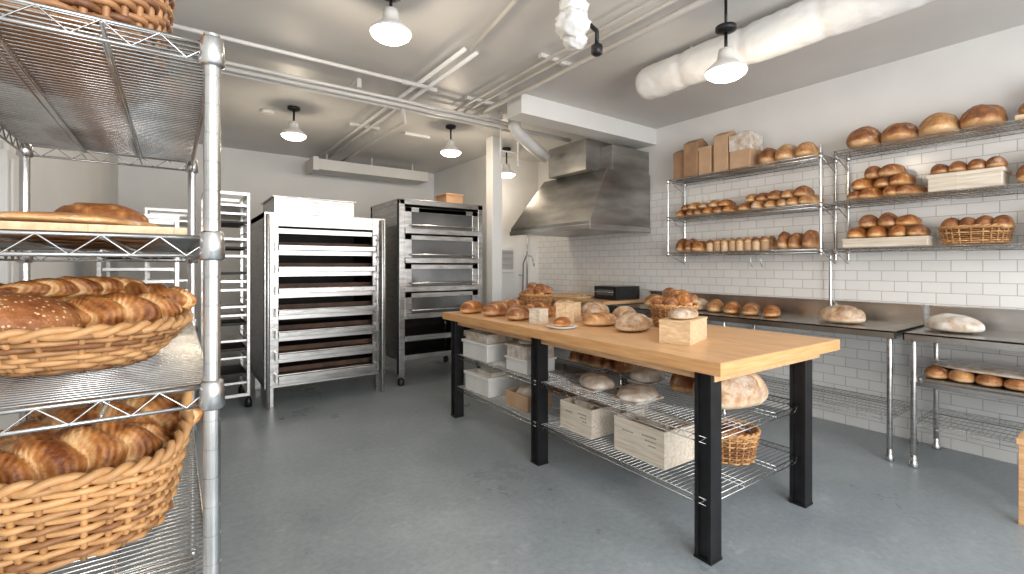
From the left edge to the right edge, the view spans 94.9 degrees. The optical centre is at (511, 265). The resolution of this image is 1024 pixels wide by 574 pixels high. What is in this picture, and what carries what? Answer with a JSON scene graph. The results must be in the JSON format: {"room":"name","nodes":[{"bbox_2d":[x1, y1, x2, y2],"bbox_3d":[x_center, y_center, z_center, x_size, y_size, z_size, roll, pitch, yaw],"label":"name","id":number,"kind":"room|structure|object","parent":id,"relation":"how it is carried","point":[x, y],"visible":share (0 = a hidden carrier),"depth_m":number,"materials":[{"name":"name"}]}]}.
{"room":"commercial kitchen","nodes":[
{"label":"commercial kitchen","id":0,"kind":"room"},
{"bbox_2d":[0,81,117,430],"bbox_3d":[-2.133,-0.150,1.853,0.100,3.200,10.700,0,0,-36],"label":"wall","id":1,"kind":"structure","parent":0,"point":[55,183],"depth_m":3.23,"materials":[{"name":"white paint"}]},
{"bbox_2d":[0,80,30,283],"bbox_3d":[-2.071,-0.800,1.929,0.090,1.900,0.350,0,0,-36],"label":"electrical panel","id":2,"kind":"object","parent":1,"relation":"attached to","point":[9,162],"visible":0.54,"depth_m":1.83,"materials":[{"name":"white metal"}]},
{"bbox_2d":[118,144,433,364],"bbox_3d":[-2.972,-0.150,7.901,5.600,3.200,0.100,0,0,-36],"label":"wall","id":3,"kind":"structure","parent":0,"point":[263,175],"depth_m":7.02,"materials":[{"name":"white paint"}]},
{"bbox_2d":[434,155,537,305],"bbox_3d":[-0.521,-0.150,8.432,1.000,3.200,1.900,0,0,-36],"label":"wall partition","id":4,"kind":"structure","parent":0,"point":[468,179],"depth_m":7.71,"materials":[{"name":"white paint"}]},
{"bbox_2d":[502,247,513,271],"bbox_3d":[-0.102,-0.100,7.507,0.300,0.400,0.089,0,0,-36],"label":"paper towel dispenser","id":5,"kind":"object","parent":4,"relation":"attached to","point":[507,252],"visible":0.53,"depth_m":7.49,"materials":[{"name":"white plastic"}]},
{"bbox_2d":[518,235,534,298],"bbox_3d":[0.289,-0.080,7.591,0.192,1.340,0.411,0,0,-36],"label":"faucet","id":6,"kind":"object","parent":4,"relation":"attached to","point":[527,255],"visible":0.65,"depth_m":7.69,"materials":[{"name":"silver metal"}]},
{"bbox_2d":[40,355,1023,573],"bbox_3d":[0.181,1.500,3.517,5.800,0.100,10.900,0,0,-36],"label":"floor","id":7,"kind":"structure","parent":0,"point":[340,476],"depth_m":2.92,"materials":[{"name":"concrete"}]},
{"bbox_2d":[0,0,225,573],"bbox_3d":[-1.062,0.517,1.185,0.492,1.865,1.216,0,0,-36],"label":"wire shelving rack","id":8,"kind":"object","parent":7,"relation":"on","point":[35,115],"visible":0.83,"depth_m":0.92,"materials":[{"name":"silver metal"}]},
{"bbox_2d":[0,0,174,100],"bbox_3d":[-0.914,-0.523,0.945,0.392,0.230,0.511,0,0,-36],"label":"basket","id":9,"kind":"object","parent":8,"relation":"on","point":[158,15],"visible":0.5,"depth_m":0.88,"materials":[{"name":"brown wicker"}]},
{"bbox_2d":[0,202,186,234],"bbox_3d":[-1.068,-0.122,1.194,0.380,0.128,1.026,0,0,-36],"label":"cutting board","id":10,"kind":"object","parent":8,"relation":"on","point":[79,216],"visible":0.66,"depth_m":0.83,"materials":[{"name":"brown wood"}]},
{"bbox_2d":[0,276,196,377],"bbox_3d":[-0.946,0.114,1.007,0.458,0.183,0.506,0,0,-36],"label":"basket","id":11,"kind":"object","parent":8,"relation":"on","point":[65,324],"visible":1,"depth_m":0.90,"materials":[{"name":"brown wicker"}]},
{"bbox_2d":[0,386,202,573],"bbox_3d":[-0.977,0.443,1.071,0.457,0.274,0.525,0,0,-36],"label":"basket","id":12,"kind":"object","parent":8,"relation":"on","point":[68,495],"visible":0.94,"depth_m":0.94,"materials":[{"name":"beige wicker"}]},
{"bbox_2d":[29,388,177,420],"bbox_3d":[-1.284,0.482,1.503,0.369,0.190,0.328,0,0,-36],"label":"bread","id":13,"kind":"object","parent":8,"relation":"on","point":[34,415],"visible":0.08,"depth_m":1.34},
{"bbox_2d":[32,78,182,111],"bbox_3d":[-1.288,-0.508,1.500,0.390,0.201,0.351,0,0,-39],"label":"wicker basket","id":14,"kind":"object","parent":8,"relation":"on","point":[167,78],"visible":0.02,"depth_m":1.50,"materials":[{"name":"brown wicker"}]},
{"bbox_2d":[97,214,178,285],"bbox_3d":[-3.035,0.525,3.853,0.540,1.850,0.670,0,0,-36],"label":"rack","id":15,"kind":"object","parent":7,"relation":"on","point":[100,269],"visible":0.12,"depth_m":3.68,"materials":[{"name":"metal"}]},
{"bbox_2d":[145,207,187,290],"bbox_3d":[-4.069,0.400,5.573,0.470,2.100,0.670,0,0,-36],"label":"rack","id":16,"kind":"object","parent":7,"relation":"on","point":[181,222],"visible":0.09,"depth_m":5.40,"materials":[{"name":"metal"}]},
{"bbox_2d":[201,191,251,406],"bbox_3d":[-3.033,0.350,4.963,0.440,2.200,0.670,0,0,-36],"label":"rack","id":17,"kind":"object","parent":7,"relation":"on","point":[232,346],"visible":0.59,"depth_m":4.82,"materials":[{"name":"metal"}]},
{"bbox_2d":[251,195,384,409],"bbox_3d":[-2.263,0.325,5.494,1.260,2.250,1.138,0,0,-36],"label":"oven","id":18,"kind":"object","parent":7,"relation":"on","point":[318,268],"visible":1,"depth_m":5.17,"materials":[{"name":"metal"}]},
{"bbox_2d":[371,198,481,385],"bbox_3d":[-1.173,0.315,6.377,1.229,2.270,1.086,0,0,-36],"label":"oven","id":19,"kind":"object","parent":7,"relation":"on","point":[433,249],"visible":0.87,"depth_m":5.95,"materials":[{"name":"metal"}]},
{"bbox_2d":[435,193,463,203],"bbox_3d":[-0.861,-0.898,6.464,0.270,0.153,0.320,0,0,-36],"label":"cardboard box","id":20,"kind":"object","parent":19,"relation":"on","point":[446,197],"visible":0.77,"depth_m":6.35,"materials":[{"name":"cardboard"}]},
{"bbox_2d":[483,136,502,366],"bbox_3d":[-0.244,-0.150,6.402,0.220,3.200,0.220,0,0,-36],"label":"support column","id":21,"kind":"structure","parent":7,"relation":"on","point":[493,166],"depth_m":6.34,"materials":[{"name":"white paint"}]},
{"bbox_2d":[526,295,644,372],"bbox_3d":[0.948,0.940,6.501,0.830,1.020,1.590,0,0,-36],"label":"work table","id":22,"kind":"object","parent":7,"relation":"on","point":[610,304],"visible":0.05,"depth_m":5.95,"materials":[{"name":"metal"}]},
{"bbox_2d":[552,293,593,298],"bbox_3d":[0.819,0.404,6.440,0.350,0.048,0.600,0,0,-36],"label":"cutting board","id":23,"kind":"object","parent":22,"relation":"on","point":[561,295],"visible":0.8,"depth_m":6.27,"materials":[{"name":"brown wood"}]},
{"bbox_2d":[594,285,639,299],"bbox_3d":[1.353,0.338,6.103,0.478,0.175,0.370,0,0,-36],"label":"toaster oven","id":24,"kind":"object","parent":22,"relation":"on","point":[608,292],"visible":1,"depth_m":5.97,"materials":[{"name":"black metal"}]},
{"bbox_2d":[442,311,839,565],"bbox_3d":[0.668,0.950,3.736,1.270,1.000,2.920,0,0,-34],"label":"work table","id":25,"kind":"object","parent":7,"relation":"on","point":[726,353],"visible":0.68,"depth_m":2.83,"materials":[{"name":"brown wood"}]},
{"bbox_2d":[460,300,483,312],"bbox_3d":[-0.382,0.388,4.504,0.278,0.121,0.172,0,0,-36],"label":"loaf","id":26,"kind":"object","parent":25,"relation":"on","point":[471,306],"visible":0.93,"depth_m":4.42,"materials":[{"name":"brown food"}]},
{"bbox_2d":[461,329,515,362],"bbox_3d":[-0.214,0.718,4.305,0.324,0.240,0.444,0,0,-36],"label":"tubs","id":27,"kind":"object","parent":25,"relation":"on","point":[488,347],"visible":0.73,"depth_m":4.15,"materials":[{"name":"white plastic"}]},
{"bbox_2d":[464,365,517,397],"bbox_3d":[-0.197,1.038,4.317,0.324,0.210,0.424,0,0,-36],"label":"tubs","id":28,"kind":"object","parent":25,"relation":"on","point":[483,381],"visible":0.77,"depth_m":4.17,"materials":[{"name":"white plastic"}]},
{"bbox_2d":[481,301,509,315],"bbox_3d":[-0.142,0.384,4.272,0.303,0.130,0.197,0,0,-36],"label":"loaf","id":29,"kind":"object","parent":25,"relation":"on","point":[495,308],"visible":0.84,"depth_m":4.18,"materials":[{"name":"brown food"}]},
{"bbox_2d":[504,298,524,306],"bbox_3d":[0.010,0.379,4.541,0.237,0.139,0.233,0,0,-36],"label":"boule","id":30,"kind":"object","parent":25,"relation":"on","point":[512,302],"visible":0.27,"depth_m":4.48,"materials":[{"name":"brown food"}]},
{"bbox_2d":[506,305,529,319],"bbox_3d":[0.058,0.389,3.961,0.190,0.121,0.306,0,0,20],"label":"loaf","id":31,"kind":"object","parent":25,"relation":"on","point":[517,312],"visible":0.94,"depth_m":3.85,"materials":[{"name":"brown food"}]},
{"bbox_2d":[506,384,551,412],"bbox_3d":[0.135,1.057,3.854,0.250,0.172,0.300,0,0,-36],"label":"cardboard tray","id":32,"kind":"object","parent":25,"relation":"on","point":[519,397],"visible":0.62,"depth_m":3.79,"materials":[{"name":"cardboard"}]},
{"bbox_2d":[504,339,556,374],"bbox_3d":[0.148,0.708,3.802,0.304,0.260,0.304,0,0,-36],"label":"tubs","id":33,"kind":"object","parent":25,"relation":"on","point":[518,357],"visible":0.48,"depth_m":3.73,"materials":[{"name":"white plastic"}]},
{"bbox_2d":[519,282,553,305],"bbox_3d":[0.246,0.307,4.796,0.359,0.278,0.355,0,0,14],"label":"bread basket","id":34,"kind":"object","parent":25,"relation":"on","point":[533,293],"visible":0.81,"depth_m":4.69,"materials":[{"name":"wicker"}]},
{"bbox_2d":[529,308,548,323],"bbox_3d":[0.210,0.393,3.699,0.106,0.115,0.126,0,0,37],"label":"wooden box","id":35,"kind":"object","parent":25,"relation":"on","point":[536,315],"visible":1,"depth_m":3.66,"materials":[{"name":"beige wood"}]},
{"bbox_2d":[526,303,554,315],"bbox_3d":[0.244,0.388,4.213,0.281,0.121,0.190,0,0,-4],"label":"loaf","id":36,"kind":"object","parent":25,"relation":"on","point":[551,311],"visible":0.5,"depth_m":4.16,"materials":[{"name":"brown food"}]},
{"bbox_2d":[547,317,576,328],"bbox_3d":[0.362,0.408,3.401,0.220,0.081,0.220,0,0,-36],"label":"plate","id":37,"kind":"object","parent":25,"relation":"on","point":[560,322],"visible":1,"depth_m":3.35,"materials":[{"name":"white plastic"}]},
{"bbox_2d":[553,299,572,312],"bbox_3d":[0.493,0.380,4.421,0.248,0.138,0.232,0,0,-36],"label":"boule","id":38,"kind":"object","parent":25,"relation":"on","point":[554,304],"visible":0.15,"depth_m":4.38,"materials":[{"name":"brown food"}]},
{"bbox_2d":[555,301,580,322],"bbox_3d":[0.459,0.372,3.816,0.156,0.155,0.196,0,0,26],"label":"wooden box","id":39,"kind":"object","parent":25,"relation":"on","point":[571,310],"visible":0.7,"depth_m":3.74,"materials":[{"name":"brown wood"}]},
{"bbox_2d":[548,373,597,397],"bbox_3d":[0.475,1.081,4.222,0.283,0.123,0.746,0,0,-36],"label":"wire rack","id":40,"kind":"object","parent":25,"relation":"on","point":[549,375],"visible":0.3,"depth_m":4.12,"materials":[{"name":"silver metal"}]},
{"bbox_2d":[560,394,619,439],"bbox_3d":[0.546,1.043,3.300,0.280,0.200,0.328,0,0,-36],"label":"wooden crate","id":41,"kind":"object","parent":25,"relation":"on","point":[587,420],"visible":0.87,"depth_m":3.19,"materials":[{"name":"beige wood"}]},
{"bbox_2d":[581,302,609,316],"bbox_3d":[0.713,0.381,4.062,0.260,0.137,0.242,0,0,-36],"label":"boule","id":42,"kind":"object","parent":25,"relation":"on","point":[589,307],"visible":0.57,"depth_m":3.98,"materials":[{"name":"beige food"}]},
{"bbox_2d":[573,372,620,392],"bbox_3d":[0.585,0.794,3.257,0.291,0.088,0.329,0,0,-36],"label":"loaf","id":43,"kind":"object","parent":25,"relation":"on","point":[593,382],"visible":1,"depth_m":3.16,"materials":[{"name":"beige food"}]},
{"bbox_2d":[582,312,616,325],"bbox_3d":[0.668,0.400,3.554,0.269,0.098,0.192,0,0,-8],"label":"loaf","id":44,"kind":"object","parent":25,"relation":"on","point":[599,318],"visible":0.88,"depth_m":3.49,"materials":[{"name":"brown food"}]},
{"bbox_2d":[569,350,637,372],"bbox_3d":[0.746,0.742,3.956,0.291,0.191,0.682,0,0,-36],"label":"bread loaves","id":45,"kind":"object","parent":25,"relation":"on","point":[616,366],"visible":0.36,"depth_m":3.83,"materials":[{"name":"brown food"}]},
{"bbox_2d":[598,386,647,413],"bbox_3d":[0.840,1.043,3.560,0.240,0.200,0.280,0,0,-36],"label":"wire rack","id":46,"kind":"object","parent":25,"relation":"on","point":[619,402],"visible":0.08,"depth_m":3.48,"materials":[{"name":"metal"}]},
{"bbox_2d":[612,306,636,318],"bbox_3d":[0.898,0.384,3.751,0.202,0.130,0.302,0,0,6],"label":"loaf","id":47,"kind":"object","parent":25,"relation":"on","point":[621,310],"visible":0.49,"depth_m":3.67,"materials":[{"name":"beige food"}]},
{"bbox_2d":[615,313,651,331],"bbox_3d":[0.844,0.391,3.280,0.218,0.117,0.331,0,0,34],"label":"loaf","id":48,"kind":"object","parent":25,"relation":"on","point":[630,322],"visible":1,"depth_m":3.17,"materials":[{"name":"beige food"}]},
{"bbox_2d":[611,383,663,405],"bbox_3d":[0.792,0.799,2.974,0.336,0.078,0.275,0,0,-36],"label":"loaf","id":49,"kind":"object","parent":25,"relation":"on","point":[636,394],"visible":1,"depth_m":2.88,"materials":[{"name":"beige food"}]},
{"bbox_2d":[627,366,667,384],"bbox_3d":[0.988,0.784,3.420,0.303,0.107,0.225,0,0,-36],"label":"loaf","id":50,"kind":"object","parent":25,"relation":"on","point":[642,375],"visible":0.94,"depth_m":3.33,"materials":[{"name":"beige food"}]},
{"bbox_2d":[614,408,693,470],"bbox_3d":[0.862,1.038,2.861,0.291,0.210,0.388,0,0,-36],"label":"wooden crate","id":51,"kind":"object","parent":25,"relation":"on","point":[664,450],"visible":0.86,"depth_m":2.75,"materials":[{"name":"beige wood"}]},
{"bbox_2d":[649,287,698,326],"bbox_3d":[1.203,0.305,3.501,0.355,0.282,0.356,0,0,-28],"label":"bread basket","id":52,"kind":"object","parent":25,"relation":"on","point":[673,299],"visible":0.65,"depth_m":3.42,"materials":[{"name":"wicker"}]},
{"bbox_2d":[670,373,693,393],"bbox_3d":[1.192,0.752,3.171,0.219,0.172,0.360,0,0,33],"label":"loaf","id":53,"kind":"object","parent":25,"relation":"on","point":[679,383],"visible":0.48,"depth_m":3.03,"materials":[{"name":"brown food"}]},
{"bbox_2d":[658,307,706,345],"bbox_3d":[1.037,0.350,2.840,0.186,0.200,0.346,0,0,37],"label":"box","id":54,"kind":"object","parent":25,"relation":"on","point":[683,325],"visible":1,"depth_m":2.73,"materials":[{"name":"brown wood"}]},
{"bbox_2d":[693,373,768,409],"bbox_3d":[1.317,0.718,2.834,0.482,0.241,0.337,0,0,-36],"label":"loaf","id":55,"kind":"object","parent":25,"relation":"on","point":[745,391],"visible":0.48,"depth_m":2.68,"materials":[{"name":"beige food"}]},
{"bbox_2d":[722,417,760,465],"bbox_3d":[1.296,1.042,2.805,0.336,0.194,0.336,0,0,17],"label":"bread basket","id":56,"kind":"object","parent":25,"relation":"on","point":[747,443],"visible":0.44,"depth_m":2.67,"materials":[{"name":"wicker"}]},
{"bbox_2d":[615,291,924,461],"bbox_3d":[2.301,0.882,4.734,0.705,1.135,2.700,0,0,-36],"label":"work table","id":57,"kind":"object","parent":7,"relation":"on","point":[889,321],"depth_m":4.07,"materials":[{"name":"silver metal"}]},
{"bbox_2d":[644,294,663,305],"bbox_3d":[1.689,0.403,5.530,0.280,0.151,0.268,0,0,-36],"label":"boule","id":58,"kind":"object","parent":57,"relation":"on","point":[650,298],"visible":0.28,"depth_m":5.46,"materials":[{"name":"brown food"}]},
{"bbox_2d":[697,298,708,309],"bbox_3d":[2.034,0.415,5.122,0.299,0.128,0.172,0,0,-36],"label":"loaf","id":59,"kind":"object","parent":57,"relation":"on","point":[702,302],"visible":0.37,"depth_m":5.04,"materials":[{"name":"beige food"}]},
{"bbox_2d":[707,299,723,311],"bbox_3d":[2.140,0.413,4.936,0.166,0.131,0.302,0,0,39],"label":"loaf","id":60,"kind":"object","parent":57,"relation":"on","point":[715,305],"visible":0.99,"depth_m":4.83,"materials":[{"name":"brown food"}]},
{"bbox_2d":[724,301,741,313],"bbox_3d":[2.241,0.418,4.763,0.151,0.122,0.304,0,0,44],"label":"loaf","id":61,"kind":"object","parent":57,"relation":"on","point":[732,307],"visible":1,"depth_m":4.67,"materials":[{"name":"brown food"}]},
{"bbox_2d":[741,302,760,314],"bbox_3d":[2.350,0.419,4.609,0.155,0.120,0.300,0,0,45],"label":"loaf","id":62,"kind":"object","parent":57,"relation":"on","point":[751,308],"visible":1,"depth_m":4.51,"materials":[{"name":"brown food"}]},
{"bbox_2d":[763,305,779,316],"bbox_3d":[2.460,0.424,4.457,0.142,0.111,0.301,0,0,35],"label":"loaf","id":63,"kind":"object","parent":57,"relation":"on","point":[770,310],"visible":1,"depth_m":4.36,"materials":[{"name":"brown food"}]},
{"bbox_2d":[829,255,831,305],"bbox_3d":[2.927,0.189,4.322,0.060,0.578,0.060,0,0,-36],"label":"support post","id":64,"kind":"object","parent":57,"relation":"on","point":[830,256],"visible":0.8,"depth_m":4.31,"materials":[{"name":"silver metal"}]},
{"bbox_2d":[818,305,865,322],"bbox_3d":[2.784,0.404,3.973,0.310,0.150,0.353,0,0,-36],"label":"boule","id":65,"kind":"object","parent":57,"relation":"on","point":[834,313],"visible":1,"depth_m":3.87,"materials":[{"name":"beige food"}]},
{"bbox_2d":[903,305,1023,467],"bbox_3d":[3.583,0.882,2.952,0.705,1.135,1.610,0,0,-36],"label":"work table","id":66,"kind":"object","parent":7,"relation":"on","point":[1004,328],"depth_m":3.37,"materials":[{"name":"silver metal"}]},
{"bbox_2d":[924,313,984,332],"bbox_3d":[3.210,0.412,3.416,0.290,0.134,0.334,0,0,-36],"label":"loaf","id":67,"kind":"object","parent":66,"relation":"on","point":[946,322],"visible":1,"depth_m":3.33,"materials":[{"name":"beige food"}]},
{"bbox_2d":[919,360,1023,395],"bbox_3d":[3.472,0.761,3.106,0.504,0.134,1.091,0,0,-36],"label":"tray","id":68,"kind":"object","parent":66,"relation":"on","point":[1007,379],"visible":1,"depth_m":3.22,"materials":[{"name":"metal"}]},
{"bbox_2d":[1016,430,1023,525],"bbox_3d":[3.084,1.208,2.563,0.340,0.485,0.420,0,0,-36],"label":"wooden stool","id":69,"kind":"object","parent":7,"relation":"on","point":[1020,439],"visible":1,"depth_m":2.62,"materials":[{"name":"beige wood"}]},
{"bbox_2d":[98,0,1023,173],"bbox_3d":[0.181,-1.800,3.517,5.800,0.100,10.900,0,0,-36],"label":"ceiling","id":70,"kind":"structure","parent":0,"point":[336,31],"depth_m":4.00,"materials":[{"name":"white paint"}]},
{"bbox_2d":[260,109,273,114],"bbox_3d":[-2.755,-1.732,5.286,0.140,0.034,0.140,0,0,-36],"label":"smoke detector","id":71,"kind":"object","parent":70,"relation":"attached to","point":[264,111],"visible":1,"depth_m":5.25,"materials":[{"name":"plastic"}]},
{"bbox_2d":[281,105,306,140],"bbox_3d":[-2.401,-1.567,5.171,0.264,0.364,0.264,0,0,-36],"label":"ceiling lamp","id":72,"kind":"object","parent":70,"relation":"hanging from","point":[293,133],"depth_m":5.12,"materials":[{"name":"white metal"}]},
{"bbox_2d":[306,154,427,184],"bbox_3d":[-2.288,-1.579,7.592,1.850,0.339,0.460,0,0,-36],"label":"air duct","id":73,"kind":"object","parent":70,"relation":"attached to","point":[314,165],"visible":0.91,"depth_m":7.40,"materials":[{"name":"white metal"}]},
{"bbox_2d":[369,0,411,45],"bbox_3d":[-0.774,-1.592,3.003,0.264,0.314,0.264,0,0,-36],"label":"ceiling lamp","id":74,"kind":"object","parent":70,"relation":"hanging from","point":[389,30],"depth_m":2.95,"materials":[{"name":"white glass"}]},
{"bbox_2d":[170,0,712,165],"bbox_3d":[-0.133,-1.474,3.353,4.700,0.548,10.400,0,0,-36],"label":"pipe","id":75,"kind":"object","parent":70,"relation":"attached to","point":[353,90],"visible":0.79,"depth_m":4.20,"materials":[{"name":"white metal"}]},
{"bbox_2d":[440,124,460,156],"bbox_3d":[-0.763,-1.557,5.856,0.264,0.384,0.264,0,0,-36],"label":"ceiling lamp","id":76,"kind":"object","parent":70,"relation":"hanging from","point":[450,150],"depth_m":5.80,"materials":[{"name":"white metal"}]},
{"bbox_2d":[502,147,514,177],"bbox_3d":[-0.080,-1.527,6.963,0.264,0.444,0.264,0,0,-36],"label":"ceiling lamp","id":77,"kind":"object","parent":70,"relation":"hanging from","point":[507,172],"depth_m":6.91,"materials":[{"name":"white metal"}]},
{"bbox_2d":[508,119,549,161],"bbox_3d":[0.208,-1.548,5.764,0.172,0.402,0.889,0,0,31],"label":"exhaust pipe","id":78,"kind":"object","parent":70,"relation":"attached to","point":[515,128],"visible":0.85,"depth_m":5.64,"materials":[{"name":"white metal"}]},
{"bbox_2d":[555,0,602,56],"bbox_3d":[0.396,-1.525,2.900,0.280,0.450,0.219,0,0,-36],"label":"duct","id":79,"kind":"object","parent":70,"relation":"hanging from","point":[572,24],"visible":1,"depth_m":2.84,"materials":[{"name":"white metal"}]},
{"bbox_2d":[704,0,747,82],"bbox_3d":[1.408,-1.487,3.094,0.264,0.524,0.264,0,0,-36],"label":"ceiling lamp","id":80,"kind":"object","parent":70,"relation":"hanging from","point":[727,68],"depth_m":3.05,"materials":[{"name":"white metal"}]},
{"bbox_2d":[635,0,935,99],"bbox_3d":[2.578,-1.593,2.137,0.289,0.313,4.900,0,0,-36],"label":"air duct","id":81,"kind":"object","parent":70,"relation":"attached to","point":[803,23],"visible":0.9,"depth_m":3.12,"materials":[{"name":"white metal"}]},
{"bbox_2d":[537,25,1023,464],"bbox_3d":[2.490,-0.150,5.178,0.112,3.200,10.700,0,0,-36],"label":"wall","id":82,"kind":"structure","parent":0,"point":[991,278],"depth_m":4.22,"materials":[{"name":"tile"}]},
{"bbox_2d":[510,138,650,236],"bbox_3d":[0.878,-0.990,6.376,1.100,1.120,1.592,0,0,-36],"label":"range hood","id":83,"kind":"object","parent":82,"relation":"attached to","point":[598,187],"visible":1,"depth_m":5.86,"materials":[{"name":"metal"}]},
{"bbox_2d":[507,94,655,148],"bbox_3d":[0.895,-1.650,5.478,2.150,0.200,0.250,0,0,-36],"label":"beam","id":84,"kind":"structure","parent":82,"relation":"attached to","point":[525,108],"depth_m":5.26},
{"bbox_2d":[666,118,1023,266],"bbox_3d":[3.008,-0.529,4.048,0.370,1.083,3.697,0,0,-36],"label":"wire shelves","id":85,"kind":"object","parent":82,"relation":"attached to","point":[820,204],"visible":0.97,"depth_m":4.14,"materials":[{"name":"silver metal"}]},
{"bbox_2d":[673,150,692,181],"bbox_3d":[1.994,-1.172,5.449,0.200,0.350,0.150,0,0,-36],"label":"flour bag","id":86,"kind":"object","parent":85,"relation":"on","point":[678,157],"visible":0.53,"depth_m":5.39,"materials":[{"name":"brown paper"}]},
{"bbox_2d":[676,238,706,251],"bbox_3d":[2.060,-0.239,5.353,0.287,0.165,0.355,0,0,-36],"label":"bread loaves","id":87,"kind":"object","parent":85,"relation":"on","point":[683,245],"visible":0.83,"depth_m":5.26,"materials":[{"name":"brown food"}]},
{"bbox_2d":[684,138,707,178],"bbox_3d":[2.066,-1.207,5.280,0.220,0.420,0.170,0,0,-36],"label":"flour bag","id":88,"kind":"object","parent":85,"relation":"on","point":[691,153],"visible":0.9,"depth_m":5.21,"materials":[{"name":"brown paper"}]},
{"bbox_2d":[675,199,742,216],"bbox_3d":[2.166,-0.640,5.216,0.291,0.155,0.709,0,0,-36],"label":"bread loaves","id":89,"kind":"object","parent":85,"relation":"on","point":[715,206],"visible":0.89,"depth_m":5.09,"materials":[{"name":"brown food"}]},
{"bbox_2d":[698,145,722,176],"bbox_3d":[2.197,-1.145,5.167,0.290,0.295,0.155,0,0,-36],"label":"cardboard box","id":90,"kind":"object","parent":85,"relation":"on","point":[706,154],"visible":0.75,"depth_m":5.07,"materials":[{"name":"brown cardboard"}]},
{"bbox_2d":[714,130,738,174],"bbox_3d":[2.287,-1.212,5.007,0.240,0.430,0.160,0,0,-36],"label":"flour bag","id":91,"kind":"object","parent":85,"relation":"on","point":[721,141],"visible":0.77,"depth_m":4.93,"materials":[{"name":"paper"}]},
{"bbox_2d":[706,236,777,251],"bbox_3d":[2.388,-0.233,4.906,0.257,0.151,0.663,0,0,-36],"label":"bread loaves","id":92,"kind":"object","parent":85,"relation":"on","point":[755,243],"visible":0.91,"depth_m":4.79,"materials":[{"name":"beige food"}]},
{"bbox_2d":[729,131,762,171],"bbox_3d":[2.415,-1.192,4.846,0.270,0.391,0.220,0,0,-36],"label":"carton","id":93,"kind":"object","parent":85,"relation":"on","point":[745,147],"visible":0.94,"depth_m":4.76,"materials":[{"name":"cardboard"}]},
{"bbox_2d":[738,185,824,210],"bbox_3d":[2.612,-0.658,4.594,0.306,0.192,0.723,0,0,-36],"label":"bread loaves","id":94,"kind":"object","parent":85,"relation":"on","point":[803,194],"visible":0.93,"depth_m":4.47,"materials":[{"name":"brown food"}]},
{"bbox_2d":[758,142,818,165],"bbox_3d":[2.655,-1.084,4.525,0.295,0.173,0.533,0,0,-36],"label":"bread loaves","id":95,"kind":"object","parent":85,"relation":"on","point":[786,151],"visible":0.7,"depth_m":4.43,"materials":[{"name":"brown food"}]},
{"bbox_2d":[777,230,818,249],"bbox_3d":[2.710,-0.247,4.448,0.306,0.181,0.346,0,0,-36],"label":"bread loaves","id":96,"kind":"object","parent":85,"relation":"on","point":[810,239],"visible":0.91,"depth_m":4.37,"materials":[{"name":"brown food"}]},
{"bbox_2d":[847,164,927,200],"bbox_3d":[3.100,-0.703,3.903,0.282,0.281,0.528,0,0,-36],"label":"bread loaves","id":97,"kind":"object","parent":85,"relation":"on","point":[876,182],"visible":0.91,"depth_m":3.83,"materials":[{"name":"brown food"}]},
{"bbox_2d":[842,212,937,247],"bbox_3d":[3.115,-0.301,3.890,0.290,0.288,0.570,0,0,-36],"label":"bread box","id":98,"kind":"object","parent":85,"relation":"on","point":[872,231],"visible":1,"depth_m":3.80,"materials":[{"name":"brown food"}]},
{"bbox_2d":[846,104,1007,150],"bbox_3d":[3.234,-1.093,3.731,0.325,0.192,0.964,0,0,-36],"label":"bread loaves","id":99,"kind":"object","parent":85,"relation":"on","point":[982,114],"visible":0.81,"depth_m":3.57,"materials":[{"name":"brown food"}]},
{"bbox_2d":[926,156,1011,194],"bbox_3d":[3.395,-0.675,3.501,0.280,0.227,0.420,0,0,-36],"label":"bread box","id":100,"kind":"object","parent":85,"relation":"on","point":[994,171],"visible":0.99,"depth_m":3.41,"materials":[{"name":"white wood"}]},
{"bbox_2d":[938,215,1015,244],"bbox_3d":[3.418,-0.266,3.468,0.308,0.208,0.407,0,0,-36],"label":"bread basket","id":101,"kind":"object","parent":85,"relation":"on","point":[999,229],"visible":1,"depth_m":3.38,"materials":[{"name":"wicker"}]},
{"bbox_2d":[1015,103,1023,126],"bbox_3d":[3.714,-1.142,3.071,0.304,0.289,0.550,0,0,-36],"label":"bread loaf","id":102,"kind":"object","parent":85,"relation":"on","point":[1021,108],"visible":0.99,"depth_m":3.20,"materials":[{"name":"brown food"}]},
{"bbox_2d":[1016,165,1023,182],"bbox_3d":[3.708,-0.695,3.071,0.296,0.265,0.561,0,0,-36],"label":"bread loaves","id":103,"kind":"object","parent":85,"relation":"on","point":[1020,172],"visible":0.94,"depth_m":3.20,"materials":[{"name":"brown food"}]}
]}

